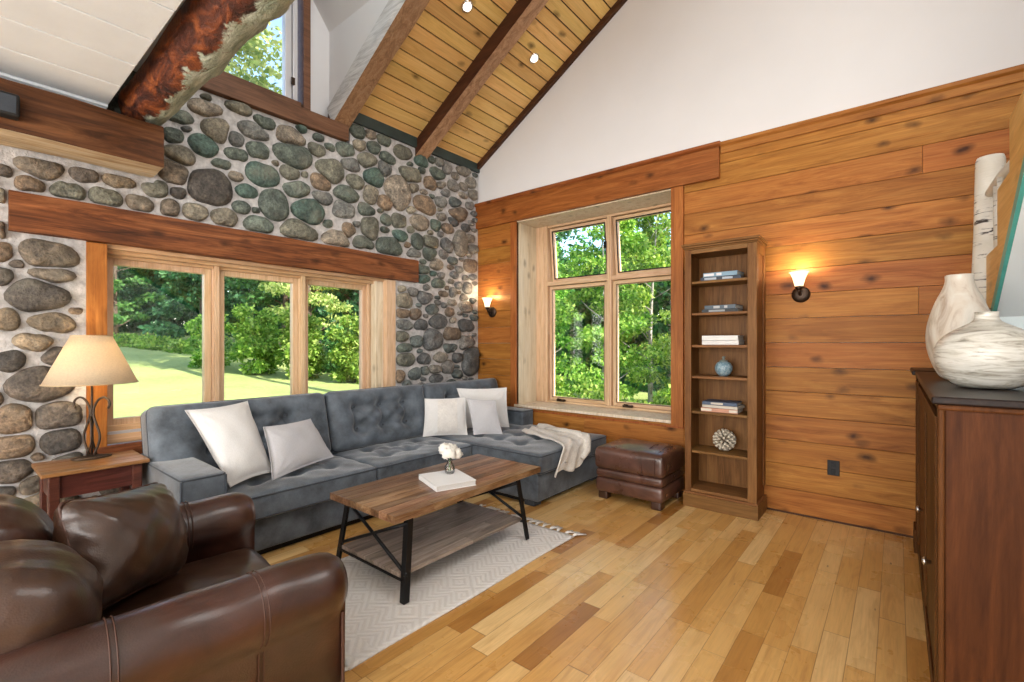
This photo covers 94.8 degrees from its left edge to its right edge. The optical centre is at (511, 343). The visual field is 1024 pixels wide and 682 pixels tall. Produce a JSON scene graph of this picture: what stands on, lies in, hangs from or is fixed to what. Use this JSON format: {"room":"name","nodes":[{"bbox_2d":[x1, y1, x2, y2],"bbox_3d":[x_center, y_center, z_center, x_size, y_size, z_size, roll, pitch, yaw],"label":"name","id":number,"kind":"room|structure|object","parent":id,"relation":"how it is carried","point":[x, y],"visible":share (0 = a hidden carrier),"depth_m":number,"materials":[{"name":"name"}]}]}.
{"room":"living room","nodes":[
{"label":"living room","id":0,"kind":"room"},
{"bbox_2d":[0,0,184,108],"bbox_3d":[-2.032,-1.645,-0.176,5.050,0.430,4.720,0,0,39],"label":"ceiling","id":1,"kind":"structure","parent":0,"point":[81,50],"depth_m":2.34,"materials":[{"name":"white paint"}]},
{"bbox_2d":[0,71,479,506],"bbox_3d":[-3.070,-0.390,2.803,0.512,3.420,8.020,0,0,39],"label":"wall","id":2,"kind":"structure","parent":0,"point":[228,163],"depth_m":3.66,"materials":[{"name":"stone"}]},
{"bbox_2d":[0,77,163,177],"bbox_3d":[-3.827,-1.275,1.352,0.326,0.294,4.615,0,0,39],"label":"timber beam","id":3,"kind":"structure","parent":2,"relation":"attached to","point":[50,123],"depth_m":2.75,"materials":[{"name":"brown wood"}]},
{"bbox_2d":[0,90,19,120],"bbox_3d":[-2.665,-1.255,2.460,0.078,0.120,0.130,0,0,39],"label":"wall speaker","id":4,"kind":"object","parent":3,"relation":"attached to","point":[9,102],"visible":1,"depth_m":2.46,"materials":[{"name":"black plastic"}]},
{"bbox_2d":[0,92,15,113],"bbox_3d":[-2.636,-1.255,2.436,0.004,0.090,0.100,0,0,39],"label":"grille","id":5,"kind":"object","parent":4,"relation":"attached to","point":[7,100],"depth_m":2.45,"materials":[{"name":"plastic"}]},
{"bbox_2d":[118,0,294,125],"bbox_3d":[-0.599,-1.606,1.609,4.950,0.345,0.358,0,0,39],"label":"log beam","id":6,"kind":"structure","parent":3,"relation":"on","point":[201,39],"depth_m":2.41,"materials":[{"name":"brown wood"}]},
{"bbox_2d":[8,190,418,282],"bbox_3d":[-1.968,-0.772,3.881,0.082,0.241,2.988,0,0,39],"label":"wooden beam","id":7,"kind":"structure","parent":2,"relation":"attached to","point":[29,213],"depth_m":3.37,"materials":[{"name":"brown wood"}]},
{"bbox_2d":[86,242,395,453],"bbox_3d":[-2.025,0.048,3.970,0.214,1.395,2.378,0,0,39],"label":"trim","id":8,"kind":"structure","parent":2,"relation":"attached to","point":[96,253],"depth_m":3.04,"materials":[{"name":"brown wood"}]},
{"bbox_2d":[104,243,384,444],"bbox_3d":[-2.068,0.005,3.999,0.230,1.350,2.180,0,0,39],"label":"window","id":9,"kind":"structure","parent":2,"relation":"in","point":[213,271],"depth_m":3.76,"materials":[{"name":"brown wood"}]},
{"bbox_2d":[200,0,348,141],"bbox_3d":[-2.126,-2.732,3.833,0.270,1.695,1.610,0,0,39],"label":"window","id":10,"kind":"structure","parent":2,"relation":"in","point":[293,106],"depth_m":4.14,"materials":[{"name":"brown wood"}]},
{"bbox_2d":[353,113,479,172],"bbox_3d":[-0.969,-2.152,5.106,0.050,0.115,1.755,0,0,39],"label":"trim","id":11,"kind":"structure","parent":2,"relation":"attached to","point":[362,120],"depth_m":4.90,"materials":[{"name":"wood"}]},
{"bbox_2d":[311,0,388,116],"bbox_3d":[-2.681,-2.598,1.361,2.700,2.365,6.280,0,0,39],"label":"wall","id":12,"kind":"structure","parent":0,"point":[339,28],"depth_m":4.36,"materials":[{"name":"white paint"}]},
{"bbox_2d":[328,0,616,162],"bbox_3d":[-1.089,-3.506,1.494,6.103,3.515,8.500,0,0,39],"label":"ceiling","id":13,"kind":"structure","parent":0,"point":[444,41],"depth_m":4.55,"materials":[{"name":"brown wood"}]},
{"bbox_2d":[327,0,429,127],"bbox_3d":[0.361,-3.647,2.772,5.236,3.273,0.184,0,0,39],"label":"rafter","id":14,"kind":"object","parent":13,"relation":"attached to","point":[398,18],"visible":0.99,"depth_m":3.96,"materials":[{"name":"brown wood"}]},
{"bbox_2d":[461,0,472,12],"bbox_3d":[-0.381,-2.865,4.001,0.095,0.066,0.108,0,0,39],"label":"ceiling spotlight","id":15,"kind":"object","parent":13,"relation":"attached to","point":[467,5],"visible":1,"depth_m":3.98,"materials":[{"name":"silver metal"}]},
{"bbox_2d":[415,0,548,158],"bbox_3d":[0.965,-3.632,3.496,5.219,3.250,0.160,0,0,39],"label":"rafter","id":16,"kind":"object","parent":13,"relation":"attached to","point":[522,14],"visible":0.99,"depth_m":4.49,"materials":[{"name":"brown wood"}]},
{"bbox_2d":[529,53,538,63],"bbox_3d":[0.222,-2.868,4.731,0.095,0.066,0.108,0,0,39],"label":"ceiling spotlight","id":17,"kind":"object","parent":13,"relation":"attached to","point":[534,57],"visible":1,"depth_m":4.71,"materials":[{"name":"silver metal"}]},
{"bbox_2d":[261,479,930,681],"bbox_3d":[-0.972,1.380,1.398,5.400,0.120,8.500,0,0,39],"label":"floor","id":18,"kind":"structure","parent":0,"point":[679,592],"depth_m":2.39,"materials":[{"name":"brown wood"}]},
{"bbox_2d":[31,450,149,520],"bbox_3d":[-2.507,1.009,2.810,0.394,0.622,0.473,0,0,39],"label":"side table","id":19,"kind":"object","parent":18,"relation":"on","point":[63,478],"visible":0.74,"depth_m":2.72,"materials":[{"name":"brown wood"}]},
{"bbox_2d":[39,335,138,460],"bbox_3d":[-2.576,0.323,2.888,0.456,0.751,0.456,0,0,39],"label":"table lamp","id":20,"kind":"object","parent":19,"relation":"on","point":[84,360],"visible":1,"depth_m":2.79,"materials":[{"name":"beige fabric"}]},
{"bbox_2d":[0,492,347,681],"bbox_3d":[-1.407,0.909,1.583,1.193,0.823,1.252,0,0,44],"label":"leather armchair","id":21,"kind":"object","parent":18,"relation":"on","point":[229,614],"visible":0.88,"depth_m":1.38,"materials":[{"name":"brown leather"}]},
{"bbox_2d":[0,494,52,540],"bbox_3d":[-1.762,0.712,1.512,0.450,0.429,0.427,0,0,44],"label":"cushion","id":22,"kind":"object","parent":21,"relation":"on","point":[20,518],"depth_m":1.53,"materials":[{"name":"brown leather"}]},
{"bbox_2d":[0,539,102,654],"bbox_3d":[-1.371,0.771,1.262,0.450,0.430,0.420,0,0,44],"label":"cushion","id":23,"kind":"object","parent":21,"relation":"on","point":[49,592],"depth_m":1.21,"materials":[{"name":"brown leather"}]},
{"bbox_2d":[52,482,188,609],"bbox_3d":[-1.442,0.737,1.763,0.352,0.420,0.436,0,0,20],"label":"leather pillow","id":24,"kind":"object","parent":21,"relation":"on","point":[135,538],"visible":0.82,"depth_m":1.64,"materials":[{"name":"brown leather"}]},
{"bbox_2d":[101,548,270,619],"bbox_3d":[-1.275,1.037,1.719,0.820,0.212,0.860,0,0,44],"label":"seat cushion","id":25,"kind":"object","parent":21,"relation":"on","point":[203,567],"depth_m":1.93,"materials":[{"name":"brown leather"}]},
{"bbox_2d":[140,378,606,554],"bbox_3d":[-0.771,0.858,3.874,1.716,0.924,3.372,0,0,39],"label":"sectional sofa","id":26,"kind":"object","parent":18,"relation":"on","point":[371,434],"visible":0.62,"depth_m":3.61,"materials":[{"name":"fabric"}]},
{"bbox_2d":[185,401,270,487],"bbox_3d":[-1.816,0.635,3.046,0.345,0.483,0.378,0,0,26],"label":"throw pillow","id":27,"kind":"object","parent":26,"relation":"on","point":[230,433],"visible":0.99,"depth_m":2.98,"materials":[{"name":"white fabric"}]},
{"bbox_2d":[141,393,330,468],"bbox_3d":[-1.917,0.654,3.408,0.322,0.514,1.185,0,0,39],"label":"cushion","id":28,"kind":"object","parent":26,"relation":"on","point":[168,434],"depth_m":3.10,"materials":[{"name":"fabric"}]},
{"bbox_2d":[263,418,333,480],"bbox_3d":[-1.514,0.717,3.309,0.205,0.326,0.544,0,0,23],"label":"throw pillow","id":29,"kind":"object","parent":26,"relation":"on","point":[294,446],"visible":1,"depth_m":3.22,"materials":[{"name":"grey fabric"}]},
{"bbox_2d":[227,455,375,519],"bbox_3d":[-1.590,0.965,3.308,0.765,0.180,0.985,0,0,39],"label":"seat cushion","id":30,"kind":"object","parent":26,"relation":"on","point":[312,484],"depth_m":3.08,"materials":[{"name":"fabric"}]},
{"bbox_2d":[323,384,424,452],"bbox_3d":[-1.214,0.654,4.267,0.324,0.514,1.015,0,0,39],"label":"cushion","id":31,"kind":"object","parent":26,"relation":"on","point":[364,420],"depth_m":4.12,"materials":[{"name":"fabric"}]},
{"bbox_2d":[332,436,470,479],"bbox_3d":[-0.962,0.964,4.076,0.765,0.182,0.990,0,0,39],"label":"seat cushion","id":32,"kind":"object","parent":26,"relation":"on","point":[404,454],"depth_m":3.86,"materials":[{"name":"fabric"}]},
{"bbox_2d":[423,397,467,436],"bbox_3d":[-0.629,0.686,4.454,0.418,0.353,0.180,0,0,-6],"label":"throw pillow","id":33,"kind":"object","parent":26,"relation":"on","point":[442,416],"visible":1,"depth_m":4.39,"materials":[{"name":"white fabric"}]},
{"bbox_2d":[421,378,497,398],"bbox_3d":[-0.537,0.654,5.096,0.323,0.514,1.105,0,0,39],"label":"cushion","id":34,"kind":"object","parent":26,"relation":"on","point":[440,390],"depth_m":4.92,"materials":[{"name":"fabric"}]},
{"bbox_2d":[457,387,508,427],"bbox_3d":[-0.299,0.656,4.856,0.546,0.404,0.160,0,0,-5],"label":"throw pillow","id":35,"kind":"object","parent":26,"relation":"on","point":[498,394],"visible":0.56,"depth_m":4.84,"materials":[{"name":"white fabric"}]},
{"bbox_2d":[466,398,502,434],"bbox_3d":[-0.265,0.691,4.515,0.348,0.344,0.129,0,0,-5],"label":"throw pillow","id":36,"kind":"object","parent":26,"relation":"on","point":[484,415],"visible":1,"depth_m":4.48,"materials":[{"name":"grey fabric"}]},
{"bbox_2d":[432,424,605,474],"bbox_3d":[-0.006,0.957,4.657,1.510,0.189,1.110,0,0,39],"label":"seat cushion","id":37,"kind":"object","parent":26,"relation":"on","point":[514,444],"depth_m":4.17,"materials":[{"name":"fabric"}]},
{"bbox_2d":[522,423,590,477],"bbox_3d":[0.418,0.933,4.345,0.463,0.292,1.026,0,0,-17],"label":"throw blanket","id":38,"kind":"object","parent":26,"relation":"on","point":[576,444],"visible":1,"depth_m":4.13,"materials":[{"name":"beige fabric"}]},
{"bbox_2d":[341,504,586,670],"bbox_3d":[-0.455,1.310,2.835,0.990,0.021,1.873,0,0,39],"label":"area rug","id":39,"kind":"object","parent":18,"relation":"on","point":[375,619],"visible":0.39,"depth_m":2.56,"materials":[{"name":"white fabric"}]},
{"bbox_2d":[330,454,540,604],"bbox_3d":[-0.427,1.084,3.013,0.652,0.448,1.239,0,0,39],"label":"coffee table","id":40,"kind":"object","parent":39,"relation":"on","point":[399,550],"visible":0.95,"depth_m":2.78,"materials":[{"name":"brown wood"}]},
{"bbox_2d":[342,501,520,577],"bbox_3d":[-0.467,1.184,2.964,0.543,0.022,0.999,0,0,39],"label":"shelf","id":41,"kind":"object","parent":40,"relation":"attached to","point":[438,534],"depth_m":2.87,"materials":[{"name":"brown wood"}]},
{"bbox_2d":[419,469,475,491],"bbox_3d":[-0.404,0.844,2.930,0.260,0.033,0.300,0,0,-31],"label":"book","id":42,"kind":"object","parent":40,"relation":"on","point":[438,481],"visible":1,"depth_m":2.87,"materials":[{"name":"white paper"}]},
{"bbox_2d":[445,458,454,473],"bbox_3d":[-0.398,0.781,3.008,0.066,0.092,0.066,0,0,39],"label":"bud vase","id":43,"kind":"object","parent":42,"relation":"on","point":[451,460],"visible":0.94,"depth_m":3.00,"materials":[{"name":"clear glass"}]},
{"bbox_2d":[438,443,462,470],"bbox_3d":[-0.397,0.719,3.013,0.144,0.178,0.152,0,0,39],"label":"flower bouquet","id":44,"kind":"object","parent":43,"relation":"in","point":[448,450],"visible":1,"depth_m":2.98,"materials":[{"name":"white plant"}]},
{"bbox_2d":[595,438,684,510],"bbox_3d":[1.102,1.085,4.058,0.616,0.470,0.538,0,0,39],"label":"leather ottoman","id":45,"kind":"object","parent":18,"relation":"on","point":[652,472],"visible":0.99,"depth_m":3.87,"materials":[{"name":"brown leather"}]},
{"bbox_2d":[595,438,684,478],"bbox_3d":[1.106,0.960,4.063,0.616,0.206,0.526,0,0,39],"label":"cushion","id":46,"kind":"object","parent":45,"relation":"on","point":[634,458],"depth_m":3.89,"materials":[{"name":"brown leather"}]},
{"bbox_2d":[681,235,768,520],"bbox_3d":[1.712,0.255,3.800,0.583,2.131,0.324,0,0,39],"label":"bookcase","id":47,"kind":"object","parent":18,"relation":"on","point":[731,482],"visible":1,"depth_m":3.84,"materials":[{"name":"brown wood"}]},
{"bbox_2d":[701,407,742,413],"bbox_3d":[1.702,0.528,3.816,0.275,0.032,0.201,0,0,38],"label":"book","id":48,"kind":"object","parent":47,"relation":"on","point":[707,409],"visible":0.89,"depth_m":3.74,"materials":[{"name":"paper"}]},
{"bbox_2d":[701,408,737,412],"bbox_3d":[1.641,0.528,3.738,0.275,0.019,0.002,0,0,38],"label":"print","id":49,"kind":"object","parent":48,"relation":"on","point":[718,410],"depth_m":3.74,"materials":[{"name":"beige"}]},
{"bbox_2d":[702,404,744,409],"bbox_3d":[1.714,0.501,3.814,0.270,0.022,0.200,0,0,42],"label":"book","id":50,"kind":"object","parent":48,"relation":"on","point":[703,405],"visible":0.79,"depth_m":3.73,"materials":[{"name":"paper"}]},
{"bbox_2d":[702,399,741,406],"bbox_3d":[1.706,0.476,3.820,0.260,0.026,0.191,0,0,37],"label":"book","id":51,"kind":"object","parent":50,"relation":"on","point":[708,401],"visible":1,"depth_m":3.78,"materials":[{"name":"paper"}]},
{"bbox_2d":[701,275,743,280],"bbox_3d":[1.713,-0.523,3.821,0.300,0.030,0.201,0,0,36],"label":"book","id":52,"kind":"object","parent":47,"relation":"on","point":[729,276],"visible":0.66,"depth_m":3.74,"materials":[{"name":"paper"}]},
{"bbox_2d":[704,276,732,279],"bbox_3d":[1.642,-0.524,3.749,0.210,0.017,0.002,0,0,36],"label":"print","id":53,"kind":"object","parent":52,"relation":"on","point":[726,277],"depth_m":3.76},
{"bbox_2d":[703,270,743,277],"bbox_3d":[1.713,-0.556,3.814,0.260,0.034,0.191,0,0,41],"label":"book","id":54,"kind":"object","parent":52,"relation":"on","point":[735,272],"visible":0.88,"depth_m":3.73,"materials":[{"name":"paper"}]},
{"bbox_2d":[704,273,721,276],"bbox_3d":[1.609,-0.556,3.779,0.137,0.020,0.002,0,0,41],"label":"print","id":55,"kind":"object","parent":54,"relation":"on","point":[712,274],"depth_m":3.78},
{"bbox_2d":[702,308,742,312],"bbox_3d":[1.706,-0.266,3.820,0.270,0.026,0.191,0,0,37],"label":"book","id":56,"kind":"object","parent":47,"relation":"on","point":[730,309],"visible":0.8,"depth_m":3.74,"materials":[{"name":"paper"}]},
{"bbox_2d":[709,309,724,311],"bbox_3d":[1.632,-0.266,3.757,0.121,0.015,0.002,0,0,37],"label":"print","id":57,"kind":"object","parent":56,"relation":"on","point":[721,309],"depth_m":3.76},
{"bbox_2d":[705,304,742,309],"bbox_3d":[1.716,-0.295,3.818,0.240,0.032,0.181,0,0,44],"label":"book","id":58,"kind":"object","parent":56,"relation":"on","point":[728,306],"visible":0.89,"depth_m":3.75,"materials":[{"name":"paper"}]},
{"bbox_2d":[702,340,744,344],"bbox_3d":[1.710,-0.011,3.810,0.275,0.036,0.200,0,0,39],"label":"book","id":59,"kind":"object","parent":47,"relation":"on","point":[704,342],"visible":1,"depth_m":3.73,"materials":[{"name":"paper"}]},
{"bbox_2d":[702,335,742,339],"bbox_3d":[1.708,-0.048,3.815,0.270,0.038,0.200,0,0,38],"label":"book","id":60,"kind":"object","parent":59,"relation":"on","point":[723,337],"visible":0.82,"depth_m":3.73,"materials":[{"name":"paper"}]},
{"bbox_2d":[715,356,732,375],"bbox_3d":[1.714,0.179,3.814,0.132,0.160,0.132,0,0,39],"label":"lidded jar","id":61,"kind":"object","parent":47,"relation":"on","point":[723,367],"visible":0.98,"depth_m":3.77,"materials":[{"name":"blue ceramic"}]},
{"bbox_2d":[713,429,735,450],"bbox_3d":[1.718,0.775,3.811,0.176,0.176,0.176,0,0,39],"label":"ball","id":62,"kind":"object","parent":47,"relation":"on","point":[724,439],"visible":1,"depth_m":3.77,"materials":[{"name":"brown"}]},
{"bbox_2d":[910,367,1023,681],"bbox_3d":[2.131,0.738,2.140,0.455,1.165,2.185,0,0,39],"label":"cabinet","id":63,"kind":"object","parent":18,"relation":"on","point":[968,528],"visible":0.98,"depth_m":1.40,"materials":[{"name":"brown wood"}]},
{"bbox_2d":[925,273,989,379],"bbox_3d":[1.931,-0.070,2.034,0.220,0.455,0.220,0,0,39],"label":"ceramic vase","id":64,"kind":"object","parent":63,"relation":"on","point":[955,306],"visible":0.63,"depth_m":1.99,"materials":[{"name":"ceramic"}]},
{"bbox_2d":[933,311,1023,388],"bbox_3d":[1.697,0.021,1.684,0.286,0.272,0.286,0,0,39],"label":"ceramic vase","id":65,"kind":"object","parent":63,"relation":"on","point":[987,352],"visible":1,"depth_m":1.61,"materials":[{"name":"ceramic"}]},
{"bbox_2d":[972,90,1023,329],"bbox_3d":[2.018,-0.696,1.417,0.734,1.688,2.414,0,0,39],"label":"framed mirror","id":66,"kind":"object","parent":63,"relation":"on","point":[998,226],"depth_m":2.17,"materials":[{"name":"white"}]},
{"bbox_2d":[478,0,1023,535],"bbox_3d":[1.565,-1.989,4.462,5.550,6.618,0.466,0,0,39],"label":"wall","id":67,"kind":"structure","parent":0,"point":[878,211],"depth_m":3.57,"materials":[{"name":"brown wood"}]},
{"bbox_2d":[482,297,495,316],"bbox_3d":[-0.284,-0.430,5.566,0.136,0.225,0.160,0,0,39],"label":"wall sconce","id":68,"kind":"object","parent":67,"relation":"attached to","point":[487,300],"visible":1,"depth_m":5.54,"materials":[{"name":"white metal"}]},
{"bbox_2d":[477,0,626,169],"bbox_3d":[1.373,-3.575,4.296,4.754,2.921,0.045,0,0,39],"label":"trim","id":69,"kind":"structure","parent":67,"relation":"attached to","point":[616,7],"depth_m":5.03,"materials":[{"name":"brown wood"}]},
{"bbox_2d":[514,189,670,422],"bbox_3d":[0.972,-0.349,4.966,2.006,2.131,0.545,0,0,39],"label":"window","id":70,"kind":"structure","parent":67,"relation":"in","point":[537,254],"depth_m":5.29,"materials":[{"name":"brown wood"}]},
{"bbox_2d":[474,140,720,228],"bbox_3d":[0.659,-1.558,4.866,2.835,0.305,0.066,0,0,39],"label":"wooden beam","id":71,"kind":"structure","parent":67,"relation":"attached to","point":[698,164],"depth_m":4.62,"materials":[{"name":"brown wood"}]},
{"bbox_2d":[510,186,684,428],"bbox_3d":[0.763,-0.325,4.824,1.990,2.160,0.060,0,0,39],"label":"trim","id":72,"kind":"structure","parent":67,"relation":"attached to","point":[677,193],"depth_m":4.22,"materials":[{"name":"brown wood"}]},
{"bbox_2d":[682,491,912,537],"bbox_3d":[1.533,1.314,4.186,5.050,0.012,0.012,0,0,39],"label":"baseboard","id":73,"kind":"structure","parent":67,"relation":"attached to","point":[900,534],"depth_m":3.46,"materials":[{"name":"brown wood"}]},
{"bbox_2d":[789,271,809,302],"bbox_3d":[2.171,-0.430,3.559,0.136,0.225,0.160,0,0,39],"label":"wall sconce","id":74,"kind":"object","parent":67,"relation":"attached to","point":[800,294],"visible":1,"depth_m":3.55,"materials":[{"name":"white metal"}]},
{"bbox_2d":[827,460,839,475],"bbox_3d":[2.380,0.919,3.489,0.076,0.112,0.012,0,0,39],"label":"power outlet","id":75,"kind":"object","parent":67,"relation":"attached to","point":[833,467],"visible":1,"depth_m":3.48,"materials":[{"name":"black plastic"}]},
{"bbox_2d":[720,64,1023,153],"bbox_3d":[2.622,-1.660,3.278,2.215,0.100,0.040,0,0,39],"label":"trim","id":76,"kind":"structure","parent":67,"relation":"attached to","point":[1014,74],"depth_m":3.29,"materials":[{"name":"brown wood"}]},
{"label":"outside","id":77,"kind":"structure","parent":0,"visible":0},
{"bbox_3d":[14.481,1.830,13.287,14.420,0.180,29.530,0,0,39],"label":"ground","id":78,"kind":"structure","parent":77,"visible":0},
{"bbox_2d":[555,374,603,399],"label":"greenery","id":79,"kind":"object","parent":78,"relation":"on","point":[598,393],"depth_m":8.85,"materials":[{"name":"green plant"}]},
{"bbox_2d":[552,224,670,392],"bbox_3d":[8.425,-1.175,16.607,17.361,7.663,7.098,0,0,39],"label":"woods","id":80,"kind":"object","parent":78,"relation":"on","point":[663,302],"visible":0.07,"depth_m":18.09,"materials":[{"name":"green plant"}]},
{"bbox_2d":[619,381,670,405],"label":"greenery","id":81,"kind":"object","parent":78,"relation":"on","point":[662,396],"depth_m":7.09,"materials":[{"name":"green plant"}]},
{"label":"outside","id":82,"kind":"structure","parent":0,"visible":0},
{"bbox_2d":[113,331,654,417],"bbox_3d":[-19.512,0.151,17.522,43.580,3.220,46.000,0,0,39],"label":"lawn","id":83,"kind":"structure","parent":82,"point":[165,378],"depth_m":13.24,"materials":[{"name":"green plant"}]},
{"bbox_2d":[113,266,167,333],"bbox_3d":[-22.516,-5.087,26.646,4.396,10.092,5.413,0,0,19],"label":"maple tree","id":84,"kind":"object","parent":83,"relation":"on","point":[120,308],"visible":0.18,"depth_m":27.19,"materials":[{"name":"green plant"}]},
{"bbox_2d":[138,270,239,340],"bbox_3d":[-17.492,-5.796,26.105,4.931,12.168,4.200,0,0,-9],"label":"spruce tree","id":85,"kind":"object","parent":83,"relation":"on","point":[190,287],"visible":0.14,"depth_m":25.60,"materials":[{"name":"green plant"}]},
{"bbox_2d":[113,332,284,358],"bbox_3d":[-18.541,-0.113,21.878,18.380,2.094,2.549,0,0,11],"label":"growth","id":86,"kind":"object","parent":83,"relation":"on","point":[167,344],"visible":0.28,"depth_m":21.08,"materials":[{"name":"green plant"}]},
{"bbox_2d":[183,313,235,367],"bbox_3d":[-10.193,-0.003,15.808,1.447,2.336,1.570,0,0,27],"label":"shrub","id":87,"kind":"object","parent":83,"relation":"on","point":[194,326],"visible":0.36,"depth_m":15.68,"materials":[{"name":"green plant"}]},
{"bbox_2d":[224,22,281,94],"bbox_3d":[-8.874,-5.990,14.297,5.406,14.555,4.942,0,0,9],"label":"pine tree","id":88,"kind":"object","parent":83,"relation":"on","point":[249,48],"visible":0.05,"depth_m":13.58,"materials":[{"name":"green plant"}]},
{"bbox_2d":[227,302,281,374],"bbox_3d":[-8.355,-0.015,15.392,1.846,2.705,1.740,0,0,35],"label":"shrub","id":89,"kind":"object","parent":83,"relation":"on","point":[256,333],"visible":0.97,"depth_m":15.09,"materials":[{"name":"green plant"}]},
{"bbox_2d":[226,278,320,346],"bbox_3d":[-12.308,-4.457,25.756,5.404,10.092,4.399,0,0,7],"label":"maple tree","id":90,"kind":"object","parent":83,"relation":"on","point":[255,296],"visible":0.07,"depth_m":24.76,"materials":[{"name":"green plant"}]},
{"bbox_2d":[274,310,327,379],"bbox_3d":[-6.672,0.152,14.921,1.762,2.582,1.661,0,0,37],"label":"shrub","id":91,"kind":"object","parent":83,"relation":"on","point":[315,357],"visible":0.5,"depth_m":14.79,"materials":[{"name":"green plant"}]},
{"bbox_2d":[257,281,352,332],"bbox_3d":[-8.646,-4.731,19.488,4.332,11.466,4.276,0,0,-13],"label":"pine tree","id":92,"kind":"object","parent":83,"relation":"on","point":[281,288],"visible":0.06,"depth_m":19.43,"materials":[{"name":"green plant"}]},
{"bbox_2d":[318,288,358,329],"bbox_3d":[-7.597,-4.891,24.916,4.696,11.588,4.000,0,0,-39],"label":"spruce tree","id":93,"kind":"object","parent":83,"relation":"on","point":[344,292],"visible":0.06,"depth_m":24.50,"materials":[{"name":"green plant"}]},
{"bbox_2d":[319,323,358,372],"bbox_3d":[-4.398,0.076,16.911,5.848,3.147,2.341,0,0,15],"label":"thicket","id":94,"kind":"object","parent":83,"relation":"on","point":[328,367],"visible":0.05,"depth_m":16.75,"materials":[{"name":"green plant"}]},
{"bbox_2d":[324,312,358,383],"bbox_3d":[-4.821,0.272,14.586,1.736,2.582,1.600,0,0,-37],"label":"shrub","id":95,"kind":"object","parent":83,"relation":"on","point":[344,353],"visible":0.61,"depth_m":14.20,"materials":[{"name":"green plant"}]},
{"bbox_2d":[117,229,580,344],"bbox_3d":[-14.642,-4.816,30.983,38.926,14.222,12.750,0,0,6],"label":"woods","id":96,"kind":"object","parent":83,"relation":"on","point":[131,292],"visible":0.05,"depth_m":31.32,"materials":[{"name":"green plant"}]},
{"bbox_2d":[552,232,583,389],"bbox_3d":[0.726,-0.818,13.287,2.828,5.752,2.752,0,0,35],"label":"young tree","id":97,"kind":"object","parent":83,"relation":"on","point":[558,293],"visible":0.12,"depth_m":12.95,"materials":[{"name":"green plant"}]},
{"bbox_2d":[555,219,662,399],"bbox_3d":[2.026,-0.682,10.849,2.679,5.449,2.608,0,0,-42],"label":"young tree","id":98,"kind":"object","parent":83,"relation":"on","point":[626,227],"visible":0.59,"depth_m":10.63,"materials":[{"name":"green plant"}]},
{"bbox_2d":[602,212,670,402],"bbox_3d":[3.792,-1.091,13.319,3.042,6.357,3.126,0,0,-27],"label":"young tree","id":99,"kind":"object","parent":83,"relation":"on","point":[657,261],"visible":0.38,"depth_m":13.08,"materials":[{"name":"green plant"}]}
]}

